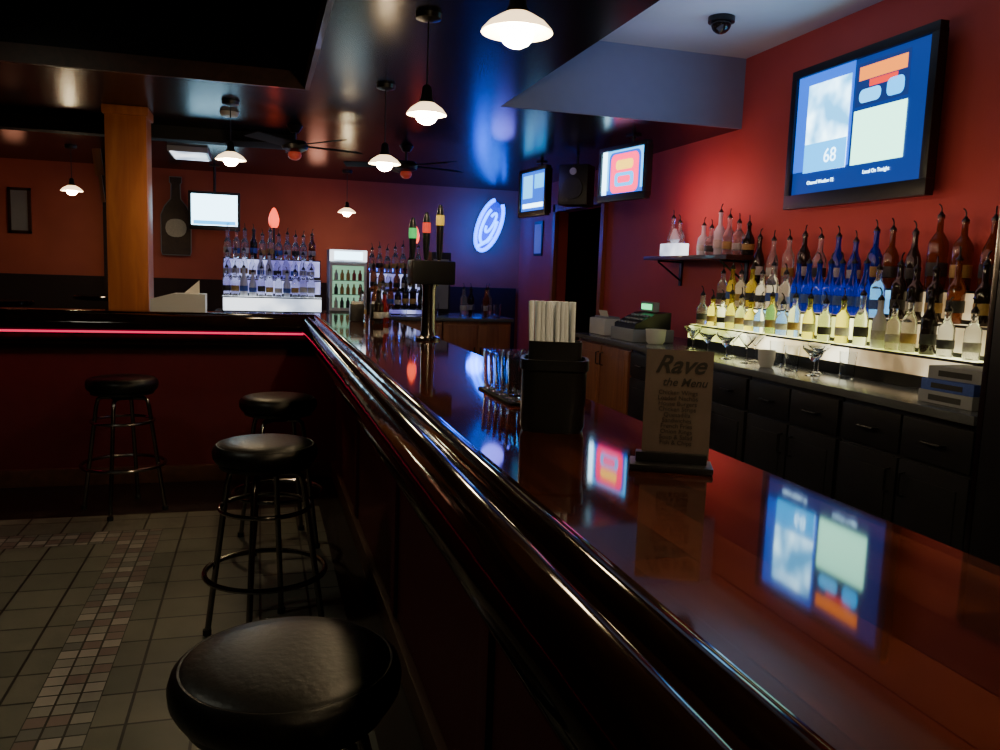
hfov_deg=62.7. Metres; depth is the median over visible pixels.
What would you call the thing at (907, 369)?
display shelf
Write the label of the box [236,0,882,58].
ceiling
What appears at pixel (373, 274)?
liquor bottle
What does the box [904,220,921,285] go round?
liquor bottle
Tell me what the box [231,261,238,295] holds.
liquor bottle
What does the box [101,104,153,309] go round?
column
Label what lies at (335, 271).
bottle
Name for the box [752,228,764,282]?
liquor bottle
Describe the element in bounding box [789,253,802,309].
liquor bottle
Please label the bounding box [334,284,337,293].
bottle
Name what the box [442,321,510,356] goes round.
base cabinet
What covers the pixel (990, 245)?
liquor bottle
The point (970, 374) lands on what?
storage box
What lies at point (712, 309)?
liquor bottle
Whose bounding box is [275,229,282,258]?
liquor bottle
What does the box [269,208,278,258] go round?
lamp
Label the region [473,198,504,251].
sign
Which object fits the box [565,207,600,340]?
doorway
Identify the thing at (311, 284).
liquor bottle
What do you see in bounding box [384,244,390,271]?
liquor bottle
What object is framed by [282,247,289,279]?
liquor bottle
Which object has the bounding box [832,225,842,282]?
liquor bottle
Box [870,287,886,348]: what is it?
liquor bottle
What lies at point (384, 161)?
pendant lamp
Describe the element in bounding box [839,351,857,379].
drinking glass
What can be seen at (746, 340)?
cocktail glass
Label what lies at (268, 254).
liquor bottle
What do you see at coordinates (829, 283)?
liquor bottle
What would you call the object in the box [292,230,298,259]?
liquor bottle
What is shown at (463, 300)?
liquor bottle
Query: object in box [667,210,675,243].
liquor bottle
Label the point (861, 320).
liquor bottle
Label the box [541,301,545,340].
straw
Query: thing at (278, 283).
liquor bottle
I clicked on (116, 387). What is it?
bar stool
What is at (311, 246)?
liquor bottle
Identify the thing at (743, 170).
wall
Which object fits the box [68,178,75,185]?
socket
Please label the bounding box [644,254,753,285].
wall shelf
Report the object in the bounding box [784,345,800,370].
drinking glass
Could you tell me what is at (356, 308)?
napkin dispenser
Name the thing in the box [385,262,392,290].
liquor bottle
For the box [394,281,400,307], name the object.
liquor bottle
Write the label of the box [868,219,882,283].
liquor bottle
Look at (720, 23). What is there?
security camera
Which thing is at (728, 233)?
liquor bottle
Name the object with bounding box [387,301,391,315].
drinking glass
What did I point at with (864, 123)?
television
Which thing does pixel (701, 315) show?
liquor bottle
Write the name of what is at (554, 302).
straw
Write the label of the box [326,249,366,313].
cooler
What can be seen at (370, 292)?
step
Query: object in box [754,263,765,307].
liquor bottle
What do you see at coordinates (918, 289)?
liquor bottle
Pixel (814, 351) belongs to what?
cocktail glass
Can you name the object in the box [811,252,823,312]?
liquor bottle
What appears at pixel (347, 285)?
bottle
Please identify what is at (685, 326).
cocktail glass
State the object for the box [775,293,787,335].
liquor bottle
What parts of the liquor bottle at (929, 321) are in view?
pour spout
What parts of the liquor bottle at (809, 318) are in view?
pour spout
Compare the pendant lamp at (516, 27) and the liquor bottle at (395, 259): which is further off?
the liquor bottle at (395, 259)
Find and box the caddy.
[520,339,588,433]
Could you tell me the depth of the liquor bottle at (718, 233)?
5.71 m
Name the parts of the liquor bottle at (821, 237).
pour spout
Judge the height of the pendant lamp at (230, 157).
0.408 m
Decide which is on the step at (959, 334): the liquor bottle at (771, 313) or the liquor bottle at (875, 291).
the liquor bottle at (875, 291)
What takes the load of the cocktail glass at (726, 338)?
on the countertop at (900, 397)
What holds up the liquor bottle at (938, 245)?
on the step at (966, 317)
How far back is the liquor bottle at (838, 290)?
4.35 m
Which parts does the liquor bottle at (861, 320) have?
pour spout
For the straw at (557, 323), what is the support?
in the caddy
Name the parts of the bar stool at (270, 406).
leg, leg, swivel plate, seat, leg, leg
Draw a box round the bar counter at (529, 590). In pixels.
[0,307,999,749]
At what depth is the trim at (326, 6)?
3.83 m
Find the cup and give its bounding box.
[758,349,775,367]
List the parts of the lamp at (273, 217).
lamp shade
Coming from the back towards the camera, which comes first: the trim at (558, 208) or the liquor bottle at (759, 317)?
the trim at (558, 208)
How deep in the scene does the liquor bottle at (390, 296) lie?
7.88 m
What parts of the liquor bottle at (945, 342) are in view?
pour spout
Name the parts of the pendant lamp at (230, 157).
lamp shade, cord, bulb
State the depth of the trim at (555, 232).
9.08 m
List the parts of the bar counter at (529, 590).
panel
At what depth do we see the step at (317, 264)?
7.78 m
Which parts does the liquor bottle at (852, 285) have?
pour spout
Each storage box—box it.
[918,388,979,410]
[921,377,980,396]
[928,365,982,384]
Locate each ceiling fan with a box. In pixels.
[223,125,362,159]
[343,145,462,178]
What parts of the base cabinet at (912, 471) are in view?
handle, door, drawer, handle, handle, door, handle, drawer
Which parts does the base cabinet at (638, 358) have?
door, drawer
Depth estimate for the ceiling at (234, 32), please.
4.82 m
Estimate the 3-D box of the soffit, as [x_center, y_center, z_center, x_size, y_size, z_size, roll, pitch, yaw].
[0.831,-1.905,5.326,1.710,0.460,0.020,0,7,-16]
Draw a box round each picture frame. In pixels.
[7,187,31,233]
[533,221,543,255]
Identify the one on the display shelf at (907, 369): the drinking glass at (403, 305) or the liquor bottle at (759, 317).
the liquor bottle at (759, 317)
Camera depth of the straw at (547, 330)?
1.77 m
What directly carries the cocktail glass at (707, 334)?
on the countertop at (900, 397)
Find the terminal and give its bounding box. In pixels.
[150,281,206,311]
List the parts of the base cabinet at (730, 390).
door, drawer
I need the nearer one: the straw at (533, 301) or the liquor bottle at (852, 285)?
the straw at (533, 301)
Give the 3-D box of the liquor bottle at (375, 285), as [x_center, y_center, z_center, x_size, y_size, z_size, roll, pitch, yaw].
[-0.875,-0.548,5.763,0.063,0.282,0.063,4,7,14]
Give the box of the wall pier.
[102,162,108,308]
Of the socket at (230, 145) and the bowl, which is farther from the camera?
the bowl
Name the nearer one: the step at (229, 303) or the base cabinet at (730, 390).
the base cabinet at (730, 390)
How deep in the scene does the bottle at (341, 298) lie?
7.65 m
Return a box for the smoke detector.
[219,110,238,117]
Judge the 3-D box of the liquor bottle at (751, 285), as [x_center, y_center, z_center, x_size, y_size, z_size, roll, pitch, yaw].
[1.585,-0.579,5.156,0.078,0.302,0.078,6,8,32]
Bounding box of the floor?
[0,477,423,749]
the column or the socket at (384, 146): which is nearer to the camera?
the socket at (384, 146)
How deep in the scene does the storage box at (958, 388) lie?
3.10 m
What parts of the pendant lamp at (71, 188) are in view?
lamp shade, bulb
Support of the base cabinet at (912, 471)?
on the floor
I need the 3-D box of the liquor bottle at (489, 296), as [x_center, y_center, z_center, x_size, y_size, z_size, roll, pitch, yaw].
[-0.120,-0.790,8.526,0.075,0.322,0.075,6,8,30]
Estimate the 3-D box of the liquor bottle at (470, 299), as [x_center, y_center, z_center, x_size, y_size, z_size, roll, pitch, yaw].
[-0.299,-0.784,8.422,0.075,0.322,0.075,0,7,-14]
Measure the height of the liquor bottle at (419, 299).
0.302 m
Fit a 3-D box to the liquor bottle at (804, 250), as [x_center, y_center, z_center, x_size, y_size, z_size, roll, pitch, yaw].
[1.796,-0.710,4.845,0.075,0.352,0.075,9,10,44]
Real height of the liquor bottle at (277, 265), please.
0.282 m
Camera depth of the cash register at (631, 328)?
5.81 m
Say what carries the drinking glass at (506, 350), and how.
on the bar mat
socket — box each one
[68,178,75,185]
[225,141,235,151]
[379,143,390,155]
[419,85,434,102]
[505,0,529,11]
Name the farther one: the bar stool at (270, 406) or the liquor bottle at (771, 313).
the liquor bottle at (771, 313)
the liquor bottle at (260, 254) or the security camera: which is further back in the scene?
the liquor bottle at (260, 254)
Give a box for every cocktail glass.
[684,325,701,349]
[686,327,702,350]
[699,329,717,350]
[717,332,736,359]
[725,331,742,356]
[737,335,757,363]
[746,334,765,361]
[803,344,826,376]
[807,342,830,373]
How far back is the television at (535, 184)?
7.51 m
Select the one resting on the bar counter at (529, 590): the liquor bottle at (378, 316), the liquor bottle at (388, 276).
the liquor bottle at (378, 316)
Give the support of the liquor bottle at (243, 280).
on the step at (229, 303)
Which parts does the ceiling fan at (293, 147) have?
blade, blade, light globe, blade, blade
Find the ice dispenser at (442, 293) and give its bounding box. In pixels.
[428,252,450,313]
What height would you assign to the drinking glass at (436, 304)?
0.130 m
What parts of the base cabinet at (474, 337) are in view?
door, door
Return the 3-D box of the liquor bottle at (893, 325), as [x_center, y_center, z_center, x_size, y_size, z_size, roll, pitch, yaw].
[1.850,-0.248,3.848,0.071,0.262,0.071,2,7,-1]
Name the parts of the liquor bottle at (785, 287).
pour spout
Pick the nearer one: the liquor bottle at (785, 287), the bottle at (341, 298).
the liquor bottle at (785, 287)
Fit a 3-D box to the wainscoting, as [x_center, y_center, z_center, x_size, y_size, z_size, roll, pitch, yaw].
[-3.333,-0.471,9.426,7.300,1.250,0.065,0,7,-16]
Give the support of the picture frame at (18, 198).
attached to the wall at (66, 238)
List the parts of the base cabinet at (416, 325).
door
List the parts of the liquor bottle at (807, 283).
pour spout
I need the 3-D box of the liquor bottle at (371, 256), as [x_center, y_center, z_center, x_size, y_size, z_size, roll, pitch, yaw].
[-1.257,-1.157,8.065,0.069,0.282,0.069,7,9,35]
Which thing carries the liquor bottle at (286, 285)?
on the step at (229, 303)
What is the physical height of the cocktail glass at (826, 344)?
0.150 m
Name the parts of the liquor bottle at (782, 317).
pour spout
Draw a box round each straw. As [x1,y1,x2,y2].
[529,301,532,340]
[533,301,534,340]
[535,301,536,340]
[536,301,540,340]
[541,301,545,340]
[545,301,549,341]
[550,301,552,341]
[553,301,555,341]
[555,302,559,341]
[560,302,563,341]
[564,302,568,341]
[569,302,571,341]
[570,302,575,342]
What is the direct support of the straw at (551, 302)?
in the caddy
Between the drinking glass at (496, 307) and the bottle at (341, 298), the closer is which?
the bottle at (341, 298)
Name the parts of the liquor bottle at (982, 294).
pour spout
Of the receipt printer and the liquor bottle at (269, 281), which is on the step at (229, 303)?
the liquor bottle at (269, 281)
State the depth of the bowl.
5.60 m
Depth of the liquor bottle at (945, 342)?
3.53 m
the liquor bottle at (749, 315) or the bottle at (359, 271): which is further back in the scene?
the bottle at (359, 271)
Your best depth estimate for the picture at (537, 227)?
9.63 m
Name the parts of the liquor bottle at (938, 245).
pour spout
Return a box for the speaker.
[558,155,594,206]
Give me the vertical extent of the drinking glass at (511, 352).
0.110 m
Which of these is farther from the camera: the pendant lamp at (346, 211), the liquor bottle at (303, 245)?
the pendant lamp at (346, 211)
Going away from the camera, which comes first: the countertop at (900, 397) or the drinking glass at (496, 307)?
the countertop at (900, 397)
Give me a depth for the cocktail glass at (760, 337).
4.64 m
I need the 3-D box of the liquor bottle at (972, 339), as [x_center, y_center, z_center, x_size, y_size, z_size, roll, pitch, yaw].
[1.976,-0.192,3.420,0.071,0.262,0.071,5,8,22]
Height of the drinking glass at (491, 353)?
0.110 m
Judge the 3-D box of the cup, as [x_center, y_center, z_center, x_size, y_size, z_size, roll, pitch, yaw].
[1.414,-0.087,4.352,0.090,0.090,0.090,0,7,-16]
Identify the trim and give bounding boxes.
[0,112,292,149]
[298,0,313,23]
[305,0,333,90]
[549,205,558,300]
[553,196,600,211]
[596,203,607,314]
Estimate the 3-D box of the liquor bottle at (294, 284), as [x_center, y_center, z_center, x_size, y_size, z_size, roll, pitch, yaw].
[-1.909,-0.875,7.639,0.071,0.302,0.071,7,8,34]
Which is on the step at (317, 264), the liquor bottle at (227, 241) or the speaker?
the liquor bottle at (227, 241)
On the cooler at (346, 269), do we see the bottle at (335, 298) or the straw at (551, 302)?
the bottle at (335, 298)
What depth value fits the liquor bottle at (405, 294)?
7.92 m
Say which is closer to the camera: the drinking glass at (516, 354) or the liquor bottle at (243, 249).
the drinking glass at (516, 354)
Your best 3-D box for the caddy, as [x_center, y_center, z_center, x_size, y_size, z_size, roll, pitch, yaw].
[0.117,0.022,1.781,0.146,0.189,0.132,2,7,4]
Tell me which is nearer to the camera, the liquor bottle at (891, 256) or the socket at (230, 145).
the liquor bottle at (891, 256)
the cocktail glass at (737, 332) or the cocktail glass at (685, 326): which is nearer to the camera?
the cocktail glass at (737, 332)
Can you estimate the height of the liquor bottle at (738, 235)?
0.282 m
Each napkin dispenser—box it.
[349,301,363,320]
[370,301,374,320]
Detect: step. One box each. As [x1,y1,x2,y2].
[222,278,320,297]
[222,295,321,312]
[223,257,320,280]
[366,272,416,311]
[368,290,418,312]
[391,308,415,314]
[709,304,986,360]
[746,283,974,324]
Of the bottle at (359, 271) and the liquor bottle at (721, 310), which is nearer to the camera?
the liquor bottle at (721, 310)
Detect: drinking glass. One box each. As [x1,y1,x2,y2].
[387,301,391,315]
[399,302,407,315]
[415,302,421,315]
[435,303,438,316]
[466,303,474,316]
[481,304,489,317]
[483,349,500,388]
[489,351,506,391]
[493,304,500,317]
[495,353,512,394]
[501,355,519,397]
[502,349,519,352]
[508,351,525,354]
[508,358,521,401]
[515,353,527,357]
[770,341,784,365]
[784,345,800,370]
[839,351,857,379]
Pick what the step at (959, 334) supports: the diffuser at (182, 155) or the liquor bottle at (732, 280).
the liquor bottle at (732, 280)
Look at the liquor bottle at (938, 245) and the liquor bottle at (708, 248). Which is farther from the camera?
the liquor bottle at (708, 248)
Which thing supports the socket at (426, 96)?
attached to the pendant lamp at (426, 112)
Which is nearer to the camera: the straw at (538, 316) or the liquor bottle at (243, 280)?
the straw at (538, 316)
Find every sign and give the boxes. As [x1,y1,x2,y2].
[160,176,191,255]
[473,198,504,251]
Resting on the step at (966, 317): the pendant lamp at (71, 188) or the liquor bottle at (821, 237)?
the liquor bottle at (821, 237)
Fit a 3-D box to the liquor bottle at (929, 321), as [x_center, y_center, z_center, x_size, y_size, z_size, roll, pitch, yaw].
[1.910,-0.246,3.645,0.071,0.312,0.071,5,8,22]
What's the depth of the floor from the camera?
3.51 m
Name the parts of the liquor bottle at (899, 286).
pour spout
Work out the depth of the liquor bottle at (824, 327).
4.30 m
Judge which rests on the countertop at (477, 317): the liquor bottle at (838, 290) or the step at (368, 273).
the step at (368, 273)
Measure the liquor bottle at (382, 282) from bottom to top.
0.302 m
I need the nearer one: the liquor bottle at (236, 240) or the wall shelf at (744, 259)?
the wall shelf at (744, 259)
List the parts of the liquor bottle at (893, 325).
pour spout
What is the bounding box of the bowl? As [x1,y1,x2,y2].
[646,329,665,344]
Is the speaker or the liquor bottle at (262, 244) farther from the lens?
the liquor bottle at (262, 244)
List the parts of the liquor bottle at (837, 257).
pour spout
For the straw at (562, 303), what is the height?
0.258 m
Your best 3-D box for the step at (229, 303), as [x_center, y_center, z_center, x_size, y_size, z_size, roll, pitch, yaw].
[-2.106,-0.654,7.604,0.890,0.140,0.129,0,7,-16]
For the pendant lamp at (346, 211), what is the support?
hanging from the ceiling at (234, 32)
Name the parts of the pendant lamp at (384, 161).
lamp shade, cord, bulb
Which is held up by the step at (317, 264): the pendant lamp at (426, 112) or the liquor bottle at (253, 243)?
the liquor bottle at (253, 243)
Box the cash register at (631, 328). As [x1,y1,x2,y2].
[611,301,673,342]
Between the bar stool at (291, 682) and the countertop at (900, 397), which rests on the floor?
the bar stool at (291, 682)
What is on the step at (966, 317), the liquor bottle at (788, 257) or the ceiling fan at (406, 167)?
the liquor bottle at (788, 257)
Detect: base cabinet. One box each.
[394,320,441,339]
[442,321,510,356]
[578,338,632,414]
[628,350,646,420]
[709,368,751,461]
[744,377,845,498]
[835,398,976,550]
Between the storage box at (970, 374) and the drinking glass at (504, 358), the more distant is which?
the storage box at (970, 374)
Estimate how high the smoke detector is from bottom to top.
0.029 m
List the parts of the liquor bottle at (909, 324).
pour spout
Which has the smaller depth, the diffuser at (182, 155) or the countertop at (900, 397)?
the countertop at (900, 397)
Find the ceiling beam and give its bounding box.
[0,41,307,90]
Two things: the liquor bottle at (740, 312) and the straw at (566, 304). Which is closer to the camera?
the straw at (566, 304)
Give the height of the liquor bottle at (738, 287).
0.272 m
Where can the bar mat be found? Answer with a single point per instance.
(486, 390)
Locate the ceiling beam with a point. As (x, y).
(11, 52)
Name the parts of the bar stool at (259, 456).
leg, leg, seat, swivel plate, leg, leg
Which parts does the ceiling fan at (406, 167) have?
blade, blade, light globe, blade, blade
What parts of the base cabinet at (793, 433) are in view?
door, drawer, handle, handle, handle, door, drawer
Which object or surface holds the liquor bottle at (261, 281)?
on the step at (229, 303)
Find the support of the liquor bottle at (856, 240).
on the step at (966, 317)
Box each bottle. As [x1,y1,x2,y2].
[223,223,231,256]
[223,245,230,276]
[223,260,230,295]
[231,243,239,277]
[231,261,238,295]
[233,225,239,257]
[240,243,247,277]
[240,261,247,295]
[241,223,248,257]
[248,249,255,278]
[249,266,256,295]
[250,224,257,257]
[257,248,264,278]
[258,261,264,296]
[259,229,265,258]
[265,249,272,278]
[266,264,272,296]
[267,225,273,258]
[273,249,280,278]
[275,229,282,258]
[275,267,281,296]
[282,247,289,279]
[283,228,290,259]
[283,267,290,296]
[291,250,298,279]
[291,265,298,296]
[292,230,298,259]
[299,248,306,279]
[299,263,306,297]
[300,230,306,259]
[307,250,314,279]
[307,264,314,297]
[308,229,315,260]
[334,270,337,279]
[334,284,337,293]
[334,297,337,307]
[340,270,343,279]
[340,284,343,293]
[340,297,343,307]
[346,270,349,279]
[346,284,349,293]
[346,298,349,307]
[352,270,355,279]
[352,284,355,293]
[358,270,361,280]
[359,284,366,318]
[368,243,375,271]
[370,259,376,290]
[371,277,377,300]
[373,281,383,323]
[376,242,382,271]
[378,260,384,288]
[381,276,384,298]
[382,284,388,322]
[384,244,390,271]
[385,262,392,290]
[387,277,393,307]
[392,243,398,272]
[393,262,399,290]
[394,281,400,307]
[399,240,406,272]
[401,263,407,290]
[402,275,408,308]
[409,284,415,308]
[415,241,420,259]
[417,284,421,301]
[460,283,466,314]
[467,283,473,303]
[482,284,489,315]
[488,284,491,314]
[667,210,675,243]
[677,214,684,242]
[696,217,707,254]
[696,286,706,324]
[704,219,714,254]
[706,289,717,325]
[713,204,724,254]
[716,265,726,304]
[716,290,725,327]
[721,208,733,253]
[724,284,736,328]
[725,259,736,304]
[731,213,744,254]
[734,263,745,305]
[734,287,746,329]
[741,215,754,254]
[743,291,754,330]
[745,259,757,306]
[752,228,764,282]
[753,292,764,332]
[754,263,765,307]
[764,285,777,333]
[765,230,778,282]
[765,255,778,307]
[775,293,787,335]
[778,263,790,309]
[780,229,794,283]
[787,286,800,336]
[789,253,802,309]
[796,225,809,279]
[799,253,812,311]
[801,287,815,338]
[811,227,826,281]
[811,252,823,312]
[817,291,831,340]
[820,252,834,313]
[831,252,846,313]
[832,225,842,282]
[834,288,849,343]
[845,251,858,315]
[846,230,861,282]
[852,283,868,345]
[855,251,871,314]
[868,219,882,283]
[868,257,885,316]
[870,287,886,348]
[882,218,898,287]
[884,294,900,350]
[888,252,907,319]
[899,288,917,352]
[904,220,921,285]
[904,256,923,320]
[918,284,937,354]
[924,204,948,288]
[924,256,943,322]
[935,297,955,357]
[945,246,965,323]
[948,208,973,290]
[961,298,982,360]
[972,250,992,326]
[977,206,998,286]
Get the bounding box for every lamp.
[61,145,82,194]
[215,99,245,165]
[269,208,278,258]
[338,171,355,216]
[369,83,400,170]
[406,10,445,124]
[414,228,419,259]
[481,0,552,48]
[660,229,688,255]
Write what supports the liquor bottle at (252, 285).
on the step at (229, 303)
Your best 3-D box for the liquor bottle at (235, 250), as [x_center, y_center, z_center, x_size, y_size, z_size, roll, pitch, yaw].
[-2.450,-1.060,7.593,0.074,0.322,0.074,-2,8,-27]
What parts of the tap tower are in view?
tap handle, tap handle, tap handle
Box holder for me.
[629,349,713,474]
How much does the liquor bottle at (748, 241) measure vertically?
0.262 m
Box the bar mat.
[478,386,520,405]
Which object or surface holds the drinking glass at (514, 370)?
on the bar mat
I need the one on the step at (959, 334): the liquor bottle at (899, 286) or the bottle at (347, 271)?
the liquor bottle at (899, 286)
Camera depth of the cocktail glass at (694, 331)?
5.13 m
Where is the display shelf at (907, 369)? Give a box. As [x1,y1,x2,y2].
[687,324,982,388]
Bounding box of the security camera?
[708,13,734,34]
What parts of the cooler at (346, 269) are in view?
door frame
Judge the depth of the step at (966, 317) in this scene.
3.77 m
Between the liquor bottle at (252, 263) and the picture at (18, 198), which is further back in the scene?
the picture at (18, 198)
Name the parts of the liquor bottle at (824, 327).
pour spout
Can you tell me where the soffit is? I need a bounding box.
[500,41,745,128]
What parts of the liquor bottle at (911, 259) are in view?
pour spout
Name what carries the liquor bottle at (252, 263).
on the step at (317, 283)
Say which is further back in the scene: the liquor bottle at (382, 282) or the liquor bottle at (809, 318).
the liquor bottle at (382, 282)
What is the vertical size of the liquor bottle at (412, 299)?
0.322 m
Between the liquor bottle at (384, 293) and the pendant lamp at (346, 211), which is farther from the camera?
the pendant lamp at (346, 211)
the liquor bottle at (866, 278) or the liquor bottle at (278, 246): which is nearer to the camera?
the liquor bottle at (866, 278)
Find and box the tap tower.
[407,205,455,340]
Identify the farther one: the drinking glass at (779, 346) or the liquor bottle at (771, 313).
the liquor bottle at (771, 313)
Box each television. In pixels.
[188,165,239,230]
[518,161,552,217]
[597,134,653,202]
[783,19,949,209]
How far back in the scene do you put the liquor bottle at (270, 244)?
7.76 m
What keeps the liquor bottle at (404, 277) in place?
on the step at (370, 292)
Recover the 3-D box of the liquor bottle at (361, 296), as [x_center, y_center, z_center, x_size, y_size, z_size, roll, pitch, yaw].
[-0.935,-0.498,5.542,0.067,0.232,0.067,8,10,43]
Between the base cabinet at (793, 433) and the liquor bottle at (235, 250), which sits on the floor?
the base cabinet at (793, 433)
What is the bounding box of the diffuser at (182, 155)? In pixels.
[170,151,208,160]
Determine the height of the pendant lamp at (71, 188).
0.448 m
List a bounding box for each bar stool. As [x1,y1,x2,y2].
[79,374,167,520]
[166,616,401,749]
[201,433,327,636]
[231,392,323,555]
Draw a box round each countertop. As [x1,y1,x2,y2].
[215,308,513,321]
[575,332,977,425]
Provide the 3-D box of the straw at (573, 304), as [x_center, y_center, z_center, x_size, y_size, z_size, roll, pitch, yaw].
[0.156,-0.028,1.780,0.011,0.258,0.010,-2,8,-16]
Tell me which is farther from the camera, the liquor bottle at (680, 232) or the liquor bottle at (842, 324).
the liquor bottle at (680, 232)
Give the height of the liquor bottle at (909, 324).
0.292 m
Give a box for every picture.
[10,190,27,230]
[534,224,541,253]
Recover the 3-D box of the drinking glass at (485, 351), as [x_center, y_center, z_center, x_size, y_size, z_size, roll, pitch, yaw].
[-0.024,-0.018,2.343,0.050,0.110,0.049,0,7,-16]
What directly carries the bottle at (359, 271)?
on the cooler at (346, 269)
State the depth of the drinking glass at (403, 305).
7.71 m
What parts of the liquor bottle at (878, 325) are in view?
pour spout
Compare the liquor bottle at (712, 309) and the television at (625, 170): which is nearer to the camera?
the liquor bottle at (712, 309)
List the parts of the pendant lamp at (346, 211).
lamp shade, bulb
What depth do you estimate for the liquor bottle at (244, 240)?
7.70 m
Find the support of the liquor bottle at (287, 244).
on the step at (317, 264)
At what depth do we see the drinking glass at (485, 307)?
7.93 m
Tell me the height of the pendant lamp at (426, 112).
0.438 m
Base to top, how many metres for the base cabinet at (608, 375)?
0.943 m
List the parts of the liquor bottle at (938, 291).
pour spout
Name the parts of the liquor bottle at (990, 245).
pour spout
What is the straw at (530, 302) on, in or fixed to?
in the caddy
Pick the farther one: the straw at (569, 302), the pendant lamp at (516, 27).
the pendant lamp at (516, 27)
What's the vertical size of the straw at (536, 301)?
0.258 m
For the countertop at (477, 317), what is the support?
on the base cabinet
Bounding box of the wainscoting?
[0,273,515,348]
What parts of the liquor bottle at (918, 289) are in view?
pour spout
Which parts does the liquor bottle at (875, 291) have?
pour spout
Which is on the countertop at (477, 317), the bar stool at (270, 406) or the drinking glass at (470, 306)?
the drinking glass at (470, 306)
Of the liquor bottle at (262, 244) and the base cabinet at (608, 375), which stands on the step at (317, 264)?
the liquor bottle at (262, 244)
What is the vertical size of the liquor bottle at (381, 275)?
0.302 m
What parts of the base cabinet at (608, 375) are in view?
door, door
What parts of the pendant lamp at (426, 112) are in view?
lamp shade, bulb, cord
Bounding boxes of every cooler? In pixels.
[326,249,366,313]
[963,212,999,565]
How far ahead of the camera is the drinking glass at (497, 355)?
2.21 m
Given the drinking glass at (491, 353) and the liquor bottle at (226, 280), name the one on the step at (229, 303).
the liquor bottle at (226, 280)
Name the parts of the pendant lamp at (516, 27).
lamp shade, bulb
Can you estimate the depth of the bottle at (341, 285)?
7.63 m
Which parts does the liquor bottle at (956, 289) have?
pour spout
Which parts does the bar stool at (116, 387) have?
leg, leg, seat, swivel plate, leg, leg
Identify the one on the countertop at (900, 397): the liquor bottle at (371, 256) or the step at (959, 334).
the step at (959, 334)
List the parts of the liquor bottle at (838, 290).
pour spout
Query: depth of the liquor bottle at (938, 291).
3.74 m
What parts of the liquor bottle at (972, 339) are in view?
pour spout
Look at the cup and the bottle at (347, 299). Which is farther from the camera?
the bottle at (347, 299)
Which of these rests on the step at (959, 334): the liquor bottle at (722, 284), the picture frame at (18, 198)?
the liquor bottle at (722, 284)
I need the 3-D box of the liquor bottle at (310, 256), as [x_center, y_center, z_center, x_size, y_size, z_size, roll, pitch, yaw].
[-1.796,-1.040,7.787,0.071,0.282,0.071,3,7,7]
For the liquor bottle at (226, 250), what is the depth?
7.56 m
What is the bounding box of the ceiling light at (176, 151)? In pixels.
[167,145,210,160]
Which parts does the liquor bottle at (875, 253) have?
pour spout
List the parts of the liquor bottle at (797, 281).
pour spout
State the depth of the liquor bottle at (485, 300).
8.29 m
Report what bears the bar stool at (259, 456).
on the floor
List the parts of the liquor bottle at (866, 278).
pour spout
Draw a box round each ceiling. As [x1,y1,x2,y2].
[0,0,739,190]
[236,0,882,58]
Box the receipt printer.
[589,310,619,335]
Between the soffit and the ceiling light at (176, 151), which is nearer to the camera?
the soffit
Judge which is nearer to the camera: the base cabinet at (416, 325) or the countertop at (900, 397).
the countertop at (900, 397)
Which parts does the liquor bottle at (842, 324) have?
pour spout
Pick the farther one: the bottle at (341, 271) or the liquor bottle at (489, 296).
the liquor bottle at (489, 296)
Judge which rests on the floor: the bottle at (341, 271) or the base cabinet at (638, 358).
the base cabinet at (638, 358)
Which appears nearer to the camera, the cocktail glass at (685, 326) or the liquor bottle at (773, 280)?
the liquor bottle at (773, 280)
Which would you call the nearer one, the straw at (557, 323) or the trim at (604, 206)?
the straw at (557, 323)
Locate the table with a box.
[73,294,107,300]
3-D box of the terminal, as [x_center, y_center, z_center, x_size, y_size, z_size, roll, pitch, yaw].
[-2.154,-0.529,5.507,0.340,0.219,0.200,0,7,-16]
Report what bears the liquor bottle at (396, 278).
on the step at (370, 292)
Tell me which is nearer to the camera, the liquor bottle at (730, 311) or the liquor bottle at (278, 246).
the liquor bottle at (730, 311)
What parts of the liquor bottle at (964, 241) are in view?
pour spout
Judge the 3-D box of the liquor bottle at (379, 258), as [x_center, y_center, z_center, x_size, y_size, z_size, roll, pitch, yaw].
[-1.187,-1.167,8.085,0.069,0.302,0.069,7,9,37]
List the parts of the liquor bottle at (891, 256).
pour spout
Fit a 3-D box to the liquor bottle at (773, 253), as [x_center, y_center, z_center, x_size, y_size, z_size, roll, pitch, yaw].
[1.710,-0.739,5.138,0.075,0.332,0.075,3,7,7]
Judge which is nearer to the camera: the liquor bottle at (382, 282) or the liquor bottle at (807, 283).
the liquor bottle at (807, 283)
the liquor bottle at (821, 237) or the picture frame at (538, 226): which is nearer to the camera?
the liquor bottle at (821, 237)
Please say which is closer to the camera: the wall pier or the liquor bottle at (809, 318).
the liquor bottle at (809, 318)
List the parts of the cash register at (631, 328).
cash drawer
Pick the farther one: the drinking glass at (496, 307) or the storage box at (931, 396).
the drinking glass at (496, 307)
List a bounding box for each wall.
[0,158,520,348]
[516,0,999,350]
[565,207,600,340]
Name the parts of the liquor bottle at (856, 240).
pour spout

